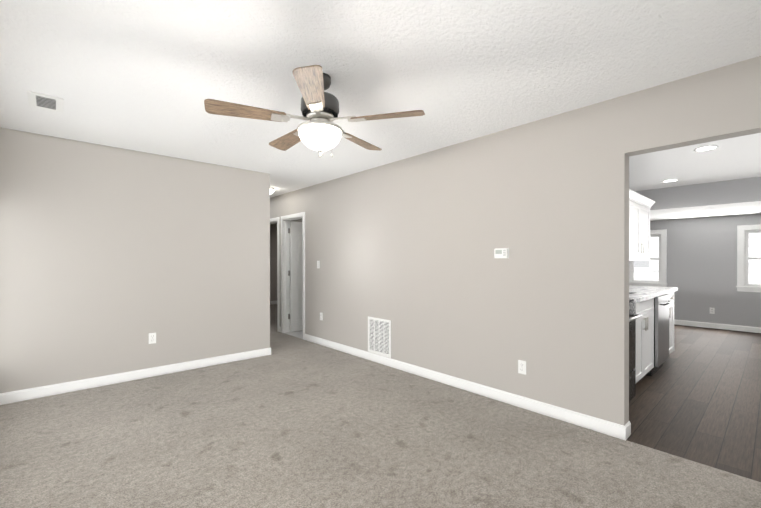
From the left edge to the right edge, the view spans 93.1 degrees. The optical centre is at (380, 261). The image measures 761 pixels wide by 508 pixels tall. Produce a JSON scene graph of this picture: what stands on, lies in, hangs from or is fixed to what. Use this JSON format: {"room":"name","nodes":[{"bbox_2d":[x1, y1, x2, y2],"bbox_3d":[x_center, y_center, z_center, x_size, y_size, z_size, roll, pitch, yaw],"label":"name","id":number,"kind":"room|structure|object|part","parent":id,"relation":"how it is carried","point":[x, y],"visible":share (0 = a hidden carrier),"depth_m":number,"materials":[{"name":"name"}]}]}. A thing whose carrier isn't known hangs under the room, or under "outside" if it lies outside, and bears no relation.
{"room":"empty living room","nodes":[
{"label":"empty living room","id":0,"kind":"room"},
{"bbox_2d":[0,128,269,392],"bbox_3d":[-2.526,0.040,3.996,2.690,2.440,0.120,0,0,-42],"label":"wall","id":1,"kind":"structure","parent":0,"point":[111,258],"depth_m":3.75,"materials":[{"name":"grey paint"}]},
{"bbox_2d":[149,333,155,343],"bbox_3d":[-2.494,0.840,3.940,0.070,0.115,0.008,0,0,-42],"label":"electrical outlet","id":2,"kind":"object","parent":1,"relation":"attached to","point":[152,338],"visible":1,"depth_m":3.94,"materials":[{"name":"white plastic"}]},
{"bbox_2d":[270,223,276,300],"bbox_3d":[-3.271,0.029,10.483,3.280,2.440,0.120,0,0,-42],"label":"wall","id":3,"kind":"structure","parent":0,"point":[273,262],"depth_m":10.53,"materials":[{"name":"grey paint"}]},
{"bbox_2d":[285,330,302,338],"bbox_3d":[-0.571,1.281,6.567,2.000,0.050,1.290,0,0,-42],"label":"floor","id":4,"kind":"structure","parent":0,"point":[298,334],"depth_m":6.29,"materials":[{"name":"grey"}]},
{"bbox_2d":[0,304,760,507],"bbox_3d":[-0.921,1.283,5.377,6.920,0.050,10.840,0,0,-42],"label":"floor carpet","id":5,"kind":"object","parent":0,"point":[290,421],"visible":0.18,"depth_m":2.41,"materials":[{"name":"grey carpet"}]},
{"bbox_2d":[0,0,760,197],"bbox_3d":[0.522,-1.233,5.942,9.820,0.100,11.940,0,0,-42],"label":"ceiling","id":6,"kind":"structure","parent":0,"point":[148,76],"depth_m":2.19,"materials":[{"name":"white paint"}]},
{"bbox_2d":[27,91,63,112],"bbox_3d":[-2.465,-1.171,2.657,0.190,0.012,0.310,0,0,-42],"label":"ceiling vent","id":7,"kind":"object","parent":6,"relation":"in","point":[43,101],"visible":1,"depth_m":2.63,"materials":[{"name":"white plastic"}]},
{"bbox_2d":[204,65,424,156],"bbox_3d":[-0.412,-0.921,2.341,1.290,0.510,1.243,0,0,-42],"label":"ceiling fan","id":8,"kind":"object","parent":6,"relation":"hanging from","point":[319,131],"visible":1,"depth_m":2.19,"materials":[{"name":"brown wood"}]},
{"bbox_3d":[-0.386,-0.774,2.304,0.276,0.125,0.276,0,0,-42],"label":"lamp shade","id":9,"kind":"part","parent":8,"relation":"part of","materials":[{"name":"white glass"}]},
{"bbox_2d":[662,179,678,181],"bbox_3d":[4.235,-1.178,5.264,0.200,0.006,0.200,0,0,-42],"label":"recessed light","id":10,"kind":"object","parent":6,"relation":"in","point":[672,180],"visible":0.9,"depth_m":5.24,"materials":[{"name":"white plastic"}]},
{"bbox_2d":[693,145,718,151],"bbox_3d":[3.384,-1.175,3.747,0.200,0.006,0.200,0,0,-42],"label":"recessed light","id":11,"kind":"object","parent":6,"relation":"in","point":[707,148],"visible":1,"depth_m":3.75,"materials":[{"name":"white plastic"}]},
{"bbox_2d":[270,56,760,425],"bbox_3d":[-0.025,0.039,4.568,0.120,2.440,8.440,0,0,-42],"label":"wall","id":12,"kind":"structure","parent":0,"point":[407,246],"depth_m":3.15,"materials":[{"name":"grey paint"}]},
{"bbox_2d":[270,217,279,331],"bbox_3d":[-2.051,0.231,6.796,0.152,2.058,0.878,0,0,-42],"label":"door frame","id":13,"kind":"structure","parent":12,"relation":"attached to","point":[273,220],"depth_m":6.43,"materials":[{"name":"white wood"}]},
{"bbox_2d":[281,212,304,339],"bbox_3d":[-1.436,0.232,6.120,0.152,2.058,0.817,0,0,-42],"label":"door frame","id":14,"kind":"structure","parent":12,"relation":"attached to","point":[285,277],"depth_m":6.34,"materials":[{"name":"white wood"}]},
{"bbox_2d":[288,221,302,331],"bbox_3d":[-1.347,0.268,6.574,0.694,1.965,0.088,0,0,-40],"label":"door leaf","id":15,"kind":"structure","parent":12,"relation":"in","point":[295,274],"depth_m":6.45,"materials":[{"name":"white paint"}]},
{"bbox_2d":[368,316,390,357],"bbox_3d":[-0.018,0.929,4.467,0.008,0.450,0.420,0,0,-42],"label":"air vent","id":16,"kind":"object","parent":12,"relation":"in","point":[379,336],"visible":1,"depth_m":4.46,"materials":[{"name":"white metal"}]},
{"bbox_2d":[0,301,760,440],"bbox_3d":[0.522,1.207,5.946,9.586,0.100,11.706,0,0,-42],"label":"baseboard","id":17,"kind":"structure","parent":12,"relation":"attached to","point":[619,431],"depth_m":3.62,"materials":[{"name":"white wood"}]},
{"bbox_2d":[494,248,508,257],"bbox_3d":[1.085,-0.073,3.238,0.028,0.090,0.136,0,0,-42],"label":"thermostat","id":18,"kind":"object","parent":12,"relation":"attached to","point":[501,252],"visible":1,"depth_m":3.22,"materials":[{"name":"white plastic"}]},
{"bbox_2d":[518,360,525,374],"bbox_3d":[1.220,0.912,3.106,0.008,0.115,0.070,0,0,-42],"label":"electrical outlet","id":19,"kind":"object","parent":12,"relation":"attached to","point":[521,367],"visible":1,"depth_m":3.10,"materials":[{"name":"white plastic"}]},
{"bbox_2d":[629,189,654,260],"bbox_3d":[2.844,-0.435,4.373,2.282,0.790,0.380,0,0,-42],"label":"wall cabinet","id":20,"kind":"object","parent":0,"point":[640,205],"depth_m":4.59,"materials":[{"name":"white wood"}]},
{"bbox_2d":[634,261,649,266],"bbox_3d":[6.702,-0.374,9.470,0.070,1.050,0.600,0,0,-42],"label":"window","id":21,"kind":"structure","parent":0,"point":[639,263],"depth_m":9.34,"materials":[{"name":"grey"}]},
{"bbox_2d":[627,324,760,481],"bbox_3d":[4.213,1.284,4.505,6.300,0.050,4.840,0,0,-42],"label":"floor","id":22,"kind":"structure","parent":0,"point":[697,398],"depth_m":3.22,"materials":[{"name":"brown wood"}]},
{"bbox_2d":[629,298,642,400],"bbox_3d":[1.832,0.707,3.220,0.756,1.110,0.707,0,0,-42],"label":"appliance","id":23,"kind":"object","parent":22,"relation":"on","point":[633,316],"visible":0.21,"depth_m":3.18,"materials":[{"name":"black"}]},
{"bbox_2d":[629,289,656,382],"bbox_3d":[2.423,0.800,3.833,0.930,0.922,0.617,0,0,-42],"label":"base cabinet","id":24,"kind":"object","parent":22,"relation":"on","point":[644,298],"depth_m":3.64,"materials":[{"name":"white wood"}]},
{"bbox_2d":[646,294,673,375],"bbox_3d":[3.041,0.822,4.306,0.594,0.875,0.654,0,0,-42],"label":"dishwasher","id":25,"kind":"object","parent":22,"relation":"on","point":[661,328],"visible":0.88,"depth_m":4.01,"materials":[{"name":"silver metal"}]},
{"bbox_2d":[653,289,676,353],"bbox_3d":[3.423,0.819,4.744,0.535,0.880,0.617,0,0,-42],"label":"base cabinet","id":26,"kind":"object","parent":22,"relation":"on","point":[659,292],"depth_m":4.57,"materials":[{"name":"white wood"}]},
{"bbox_2d":[635,177,760,220],"bbox_3d":[5.751,-1.012,5.901,1.900,0.339,4.600,0,0,-42],"label":"beam","id":27,"kind":"structure","parent":0,"point":[731,197],"depth_m":5.57,"materials":[{"name":"grey paint"}]},
{"bbox_2d":[650,213,760,326],"bbox_3d":[6.498,0.036,6.582,0.120,2.440,4.840,0,0,-42],"label":"wall","id":28,"kind":"structure","parent":0,"point":[702,264],"depth_m":6.82,"materials":[{"name":"grey paint"}]},
{"bbox_2d":[629,229,666,286],"bbox_3d":[5.572,-0.055,7.574,0.165,1.192,0.745,0,0,-42],"label":"kitchen window","id":29,"kind":"structure","parent":28,"relation":"in","point":[661,234],"depth_m":7.40,"materials":[{"name":"white wood"}]},
{"bbox_2d":[710,307,714,313],"bbox_3d":[6.236,0.926,6.777,0.008,0.115,0.070,0,0,-42],"label":"outlet","id":30,"kind":"object","parent":28,"relation":"attached to","point":[712,310],"visible":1,"depth_m":6.77,"materials":[{"name":"white plastic"}]},
{"bbox_2d":[736,224,760,291],"bbox_3d":[6.788,-0.052,6.237,0.165,1.192,0.900,0,0,-42],"label":"dining room window","id":31,"kind":"structure","parent":28,"relation":"in","point":[743,251],"depth_m":6.48,"materials":[{"name":"white wood"}]},
{"label":"outside","id":32,"kind":"structure","parent":0,"visible":0},
{"bbox_2d":[634,233,760,283],"bbox_3d":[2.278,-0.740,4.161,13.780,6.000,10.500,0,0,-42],"label":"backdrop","id":33,"kind":"structure","parent":32,"point":[654,252],"depth_m":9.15,"materials":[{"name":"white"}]}
]}

